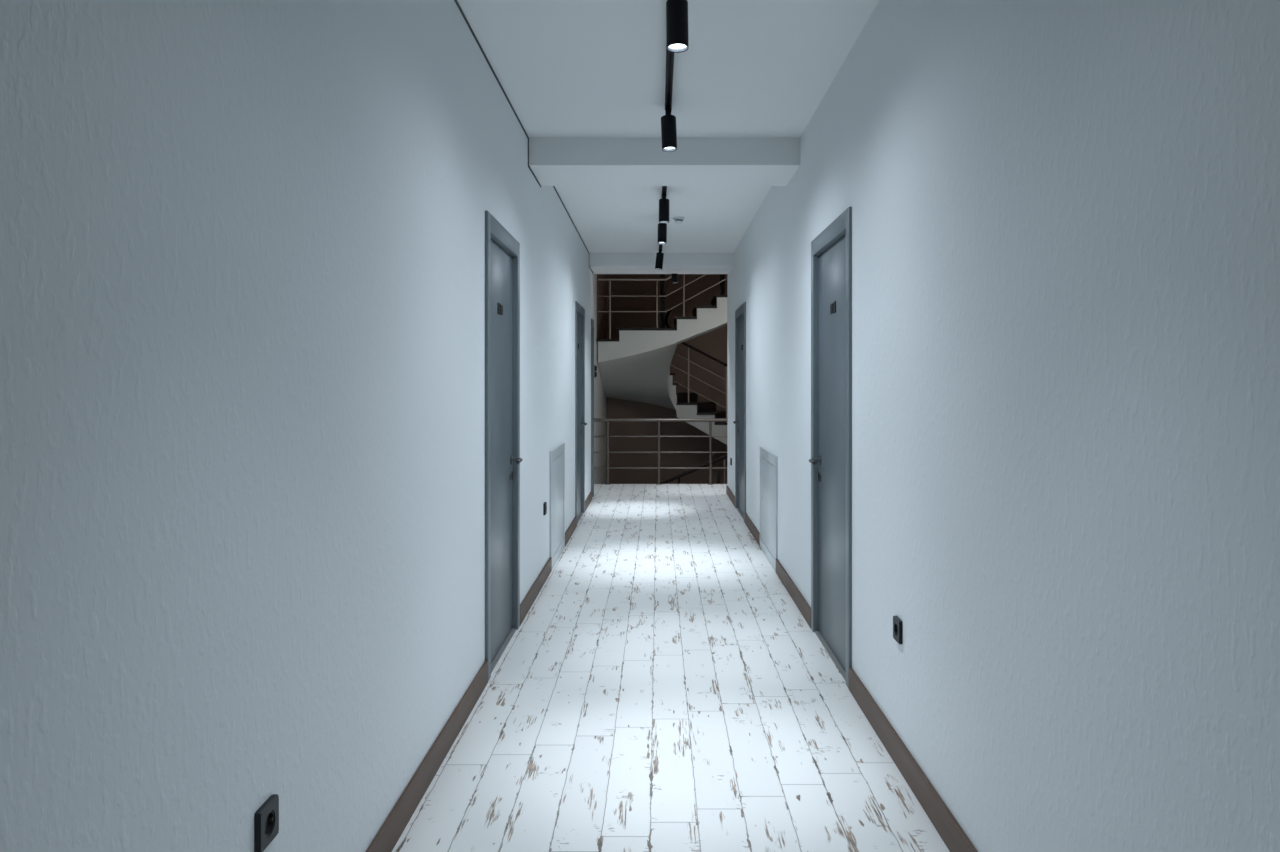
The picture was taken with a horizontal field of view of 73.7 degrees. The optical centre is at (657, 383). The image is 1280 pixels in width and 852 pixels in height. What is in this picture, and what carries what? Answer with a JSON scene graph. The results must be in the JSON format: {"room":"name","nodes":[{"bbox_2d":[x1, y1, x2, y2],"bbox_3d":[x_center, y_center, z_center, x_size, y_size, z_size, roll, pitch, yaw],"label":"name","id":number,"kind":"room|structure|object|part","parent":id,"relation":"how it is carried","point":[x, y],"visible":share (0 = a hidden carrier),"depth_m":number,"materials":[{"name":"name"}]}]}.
{"room":"hotel corridor","nodes":[
{"label":"hotel corridor","id":0,"kind":"room"},
{"bbox_2d":[0,0,592,851],"bbox_3d":[-0.834,-0.065,3.335,0.160,2.730,13.070,0,0,0],"label":"wall","id":1,"kind":"structure","parent":0,"point":[242,242],"depth_m":1.55,"materials":[{"name":"white paint"}]},
{"bbox_2d":[254,794,278,851],"bbox_3d":[-0.748,0.841,1.632,0.012,0.079,0.079,0,0,0],"label":"power socket","id":2,"kind":"object","parent":1,"relation":"attached to","point":[266,818],"visible":1,"depth_m":1.62,"materials":[{"name":"black plastic"}]},
{"bbox_2d":[366,491,591,851],"bbox_3d":[-0.747,1.252,3.195,0.015,0.096,12.790,0,0,0],"label":"baseboard","id":3,"kind":"structure","parent":1,"relation":"attached to","point":[385,840],"depth_m":2.87,"materials":[{"name":"brown wood"}]},
{"bbox_2d":[485,211,522,680],"bbox_3d":[-0.778,0.273,4.145,0.152,2.055,0.864,0,0,0],"label":"door","id":4,"kind":"structure","parent":1,"relation":"in","point":[503,460],"depth_m":4.19,"materials":[{"name":"grey"}]},
{"bbox_3d":[-0.766,-0.364,4.143,0.004,0.054,0.120,0,0,0],"label":"number plate","id":5,"kind":"part","parent":4,"relation":"part of","materials":[{"name":"brown metal"}]},
{"bbox_3d":[-0.761,0.480,4.449,0.014,0.050,0.050,0,0,0],"label":"keyhole plate","id":6,"kind":"part","parent":4,"relation":"part of","materials":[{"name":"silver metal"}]},
{"bbox_3d":[-0.735,0.395,4.404,0.066,0.052,0.141,0,0,0],"label":"handle","id":7,"kind":"part","parent":4,"relation":"part of","materials":[{"name":"silver metal"}]},
{"bbox_2d":[454,0,592,272],"bbox_3d":[-0.751,-1.345,3.335,0.005,0.169,13.070,0,0,0],"label":"trim","id":8,"kind":"structure","parent":1,"relation":"attached to","point":[456,1],"depth_m":4.21,"materials":[{"name":"grey"}]},
{"bbox_2d":[543,502,546,514],"bbox_3d":[-0.748,0.825,5.650,0.012,0.079,0.079,0,0,0],"label":"power socket","id":9,"kind":"object","parent":1,"relation":"attached to","point":[544,503],"visible":1,"depth_m":5.63,"materials":[{"name":"black plastic"}]},
{"bbox_2d":[550,443,564,568],"bbox_3d":[-0.748,0.884,6.360,0.013,0.832,0.860,0,0,0],"label":"access panel","id":10,"kind":"object","parent":1,"relation":"attached to","point":[557,455],"visible":0.88,"depth_m":6.33,"materials":[{"name":"white metal"}]},
{"bbox_3d":[-0.750,0.886,6.360,0.008,0.680,0.742,0,0,0],"label":"cabinet door","id":11,"kind":"part","parent":10,"relation":"part of","materials":[{"name":"white metal"}]},
{"bbox_2d":[575,301,586,523],"bbox_3d":[-0.778,0.273,8.205,0.152,2.055,0.870,0,0,0],"label":"door","id":12,"kind":"structure","parent":1,"relation":"in","point":[580,423],"depth_m":8.35,"materials":[{"name":"grey"}]},
{"bbox_2d":[591,319,595,497],"bbox_3d":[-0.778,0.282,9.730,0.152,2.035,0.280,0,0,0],"label":"door","id":13,"kind":"structure","parent":1,"relation":"in","point":[592,320],"depth_m":9.82,"materials":[{"name":"grey"}]},
{"bbox_3d":[-0.797,0.282,9.730,0.113,2.035,0.280,0,0,0],"label":"frame","id":14,"kind":"part","parent":13,"relation":"part of","materials":[{"name":"grey"}]},
{"bbox_2d":[593,274,605,483],"bbox_3d":[-0.940,0.150,12.015,0.160,8.900,4.290,0,0,0],"label":"wall","id":15,"kind":"structure","parent":0,"point":[599,395],"depth_m":12.54,"materials":[{"name":"white paint"}]},
{"bbox_2d":[594,365,596,377],"bbox_3d":[-0.845,-0.170,11.550,0.030,0.170,0.084,0,0,0],"label":"light switch","id":16,"kind":"object","parent":15,"relation":"attached to","point":[595,366],"visible":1,"depth_m":11.52,"materials":[{"name":"black plastic"}]},
{"bbox_2d":[597,274,726,444],"bbox_3d":[0.876,-0.587,13.004,3.517,4.381,2.244,0,0,0],"label":"staircase","id":17,"kind":"structure","parent":15,"relation":"attached to","point":[635,366],"depth_m":12.54,"materials":[{"name":"white paint"}]},
{"bbox_3d":[-0.671,-1.044,11.930,0.022,0.834,0.022,0,0,0],"label":"post","id":18,"kind":"part","parent":17,"relation":"part of","materials":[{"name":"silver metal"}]},
{"bbox_3d":[0.834,-2.111,11.930,3.348,1.332,0.032,0,0,0],"label":"handrail","id":19,"kind":"part","parent":17,"relation":"part of","materials":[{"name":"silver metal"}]},
{"bbox_3d":[-0.014,-1.121,11.930,0.022,0.682,0.022,0,0,0],"label":"post","id":20,"kind":"part","parent":17,"relation":"part of","materials":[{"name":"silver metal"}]},
{"bbox_3d":[0.070,-1.280,12.810,0.068,1.000,0.068,0,0,0],"label":"newel post","id":21,"kind":"part","parent":17,"relation":"part of","materials":[{"name":"black metal"}]},
{"bbox_3d":[0.364,-1.267,11.930,0.022,0.664,0.022,0,0,0],"label":"post","id":22,"kind":"part","parent":17,"relation":"part of","materials":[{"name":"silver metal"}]},
{"bbox_3d":[0.471,-0.147,13.170,0.025,0.879,0.025,0,0,0],"label":"post","id":23,"kind":"part","parent":17,"relation":"part of","materials":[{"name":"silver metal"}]},
{"bbox_3d":[1.207,-0.388,13.018,2.206,1.513,0.349,0,0,0],"label":"handrail","id":24,"kind":"part","parent":17,"relation":"part of","materials":[{"name":"silver metal"}]},
{"bbox_3d":[0.965,-1.740,12.810,0.068,1.000,0.068,0,0,0],"label":"newel post","id":25,"kind":"part","parent":17,"relation":"part of","materials":[{"name":"black metal"}]},
{"bbox_3d":[1.058,0.157,13.170,0.025,0.886,0.025,0,0,0],"label":"post","id":26,"kind":"part","parent":17,"relation":"part of","materials":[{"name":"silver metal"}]},
{"bbox_2d":[606,274,726,483],"bbox_3d":[0.945,0.150,14.240,3.930,8.900,0.160,0,0,0],"label":"wall","id":27,"kind":"structure","parent":0,"point":[713,343],"depth_m":14.16,"materials":[{"name":"brown paint"}]},
{"bbox_2d":[457,0,878,273],"bbox_3d":[0.945,-1.530,3.950,3.930,0.200,14.300,0,0,0],"label":"ceiling","id":28,"kind":"structure","parent":0,"point":[566,68],"depth_m":4.02,"materials":[{"name":"white paint"}]},
{"bbox_2d":[589,253,733,272],"bbox_3d":[0.035,-1.359,9.625,1.579,0.142,0.630,0,0,0],"label":"ceiling beam","id":29,"kind":"structure","parent":28,"relation":"attached to","point":[598,262],"depth_m":9.31,"materials":[{"name":"white paint"}]},
{"bbox_2d":[659,186,666,252],"bbox_3d":[0.035,-1.412,7.585,0.035,0.036,3.142,0,0,0],"label":"track","id":30,"kind":"object","parent":28,"relation":"attached to","point":[664,188],"visible":0.3,"depth_m":6.22,"materials":[{"name":"black metal"}]},
{"bbox_2d":[655,249,663,269],"bbox_3d":[0.015,-1.300,8.900,0.095,0.211,0.090,0,0,0],"label":"track spotlight","id":31,"kind":"object","parent":30,"relation":"attached to","point":[659,256],"visible":0.98,"depth_m":8.87,"materials":[{"name":"black metal"}]},
{"bbox_2d":[658,223,666,244],"bbox_3d":[0.036,-1.300,7.284,0.080,0.211,0.102,0,0,0],"label":"track spotlight","id":32,"kind":"object","parent":30,"relation":"attached to","point":[662,227],"visible":0.87,"depth_m":7.25,"materials":[{"name":"black metal"}]},
{"bbox_2d":[659,193,668,222],"bbox_3d":[0.045,-1.302,6.320,0.079,0.209,0.090,0,0,0],"label":"track spotlight","id":33,"kind":"object","parent":30,"relation":"attached to","point":[663,203],"visible":1,"depth_m":6.29,"materials":[{"name":"black metal"}]},
{"bbox_2d":[529,138,799,185],"bbox_3d":[0.035,-1.351,5.213,1.579,0.159,0.526,0,0,0],"label":"ceiling beam","id":34,"kind":"structure","parent":28,"relation":"attached to","point":[553,161],"depth_m":4.95,"materials":[{"name":"white paint"}]},
{"bbox_2d":[665,42,673,109],"bbox_3d":[0.052,-1.412,2.620,0.035,0.036,3.452,0,0,0],"label":"track","id":35,"kind":"object","parent":28,"relation":"attached to","point":[669,55],"visible":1,"depth_m":3.92,"materials":[{"name":"black metal"}]},
{"bbox_2d":[661,107,676,151],"bbox_3d":[0.056,-1.301,4.368,0.084,0.210,0.095,0,0,0],"label":"track spotlight","id":36,"kind":"object","parent":35,"relation":"attached to","point":[668,121],"visible":1,"depth_m":4.33,"materials":[{"name":"black metal"}]},
{"bbox_2d":[666,0,688,52],"bbox_3d":[0.069,-1.301,3.050,0.080,0.209,0.090,0,0,0],"label":"track spotlight","id":37,"kind":"object","parent":35,"relation":"attached to","point":[676,10],"visible":1,"depth_m":3.02,"materials":[{"name":"black metal"}]},
{"bbox_2d":[671,273,678,282],"bbox_3d":[0.205,-1.334,10.400,0.096,0.211,0.090,0,0,0],"label":"track spotlight","id":38,"kind":"object","parent":28,"relation":"attached to","point":[674,275],"visible":0.62,"depth_m":10.37,"materials":[{"name":"black metal"}]},
{"bbox_2d":[673,217,684,223],"bbox_3d":[0.180,-1.407,7.350,0.100,0.047,0.100,0,0,0],"label":"smoke detector","id":39,"kind":"object","parent":28,"relation":"attached to","point":[678,220],"visible":1,"depth_m":7.32,"materials":[{"name":"white plastic"}]},
{"bbox_2d":[392,484,949,851],"bbox_3d":[0.918,1.410,3.950,3.664,0.220,14.300,0,0,0],"label":"floor","id":40,"kind":"structure","parent":0,"point":[663,688],"depth_m":3.26,"materials":[{"name":"white wood"}]},
{"bbox_2d":[594,419,726,484],"bbox_3d":[0.380,0.874,11.050,2.480,0.853,0.072,0,0,0],"label":"landing railing","id":41,"kind":"object","parent":40,"relation":"on","point":[710,421],"visible":0.74,"depth_m":11.04,"materials":[{"name":"silver metal"}]},
{"bbox_3d":[-0.648,0.887,11.050,0.029,0.825,0.029,0,0,0],"label":"post","id":42,"kind":"part","parent":41,"relation":"part of","materials":[{"name":"silver metal"}]},
{"bbox_3d":[0.013,0.887,11.050,0.029,0.825,0.029,0,0,0],"label":"post","id":43,"kind":"part","parent":41,"relation":"part of","materials":[{"name":"silver metal"}]},
{"bbox_3d":[0.380,0.468,11.050,2.480,0.042,0.042,0,0,0],"label":"handrail","id":44,"kind":"part","parent":41,"relation":"part of","materials":[{"name":"silver metal"}]},
{"bbox_3d":[0.680,0.887,11.050,0.029,0.825,0.029,0,0,0],"label":"post","id":45,"kind":"part","parent":41,"relation":"part of","materials":[{"name":"silver metal"}]},
{"bbox_2d":[727,0,1279,851],"bbox_3d":[0.905,-0.065,3.465,0.160,2.730,13.330,0,0,0],"label":"wall","id":46,"kind":"structure","parent":0,"point":[1066,213],"depth_m":1.76,"materials":[{"name":"white paint"}]},
{"bbox_2d":[733,302,745,521],"bbox_3d":[0.849,0.265,8.488,0.152,2.070,0.995,0,0,0],"label":"door","id":47,"kind":"structure","parent":46,"relation":"in","point":[740,313],"depth_m":8.67,"materials":[{"name":"grey"}]},
{"bbox_2d":[760,447,777,571],"bbox_3d":[0.819,0.900,6.350,0.013,0.800,0.940,0,0,0],"label":"access panel","id":48,"kind":"object","parent":46,"relation":"attached to","point":[768,460],"visible":0.92,"depth_m":6.25,"materials":[{"name":"white metal"}]},
{"bbox_3d":[0.821,0.902,6.350,0.008,0.648,0.822,0,0,0],"label":"cabinet door","id":49,"kind":"part","parent":48,"relation":"part of","materials":[{"name":"white metal"}]},
{"bbox_2d":[809,207,851,688],"bbox_3d":[0.849,0.273,4.080,0.152,2.055,0.901,0,0,0],"label":"door","id":50,"kind":"structure","parent":46,"relation":"in","point":[831,250],"depth_m":4.08,"materials":[{"name":"grey"}]},
{"bbox_3d":[0.806,0.395,4.357,0.066,0.052,0.141,0,0,0],"label":"handle","id":51,"kind":"part","parent":50,"relation":"part of","materials":[{"name":"silver metal"}]},
{"bbox_3d":[0.837,-0.364,4.077,0.004,0.054,0.120,0,0,0],"label":"number plate","id":52,"kind":"part","parent":50,"relation":"part of","materials":[{"name":"brown metal"}]},
{"bbox_2d":[726,485,977,851],"bbox_3d":[0.818,1.252,3.465,0.015,0.096,13.330,0,0,0],"label":"baseboard","id":53,"kind":"structure","parent":46,"relation":"attached to","point":[944,822],"depth_m":2.87,"materials":[{"name":"brown wood"}]},
{"bbox_2d":[893,616,902,643],"bbox_3d":[0.819,0.840,2.915,0.012,0.079,0.079,0,0,0],"label":"power socket","id":54,"kind":"object","parent":46,"relation":"attached to","point":[897,622],"visible":1,"depth_m":2.90,"materials":[{"name":"black plastic"}]},
{"bbox_3d":[0.945,4.650,12.630,3.930,0.100,3.060,0,0,0],"label":"floor","id":55,"kind":"structure","parent":0,"visible":0},
{"bbox_2d":[657,454,726,483],"bbox_3d":[0.961,1.607,12.393,3.078,2.166,1.022,0,0,0],"label":"staircase","id":56,"kind":"structure","parent":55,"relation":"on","point":[678,476],"depth_m":11.91,"materials":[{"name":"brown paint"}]},
{"bbox_3d":[0.846,1.519,11.930,0.044,0.632,0.044,0,0,0],"label":"newel post","id":57,"kind":"part","parent":56,"relation":"part of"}
]}

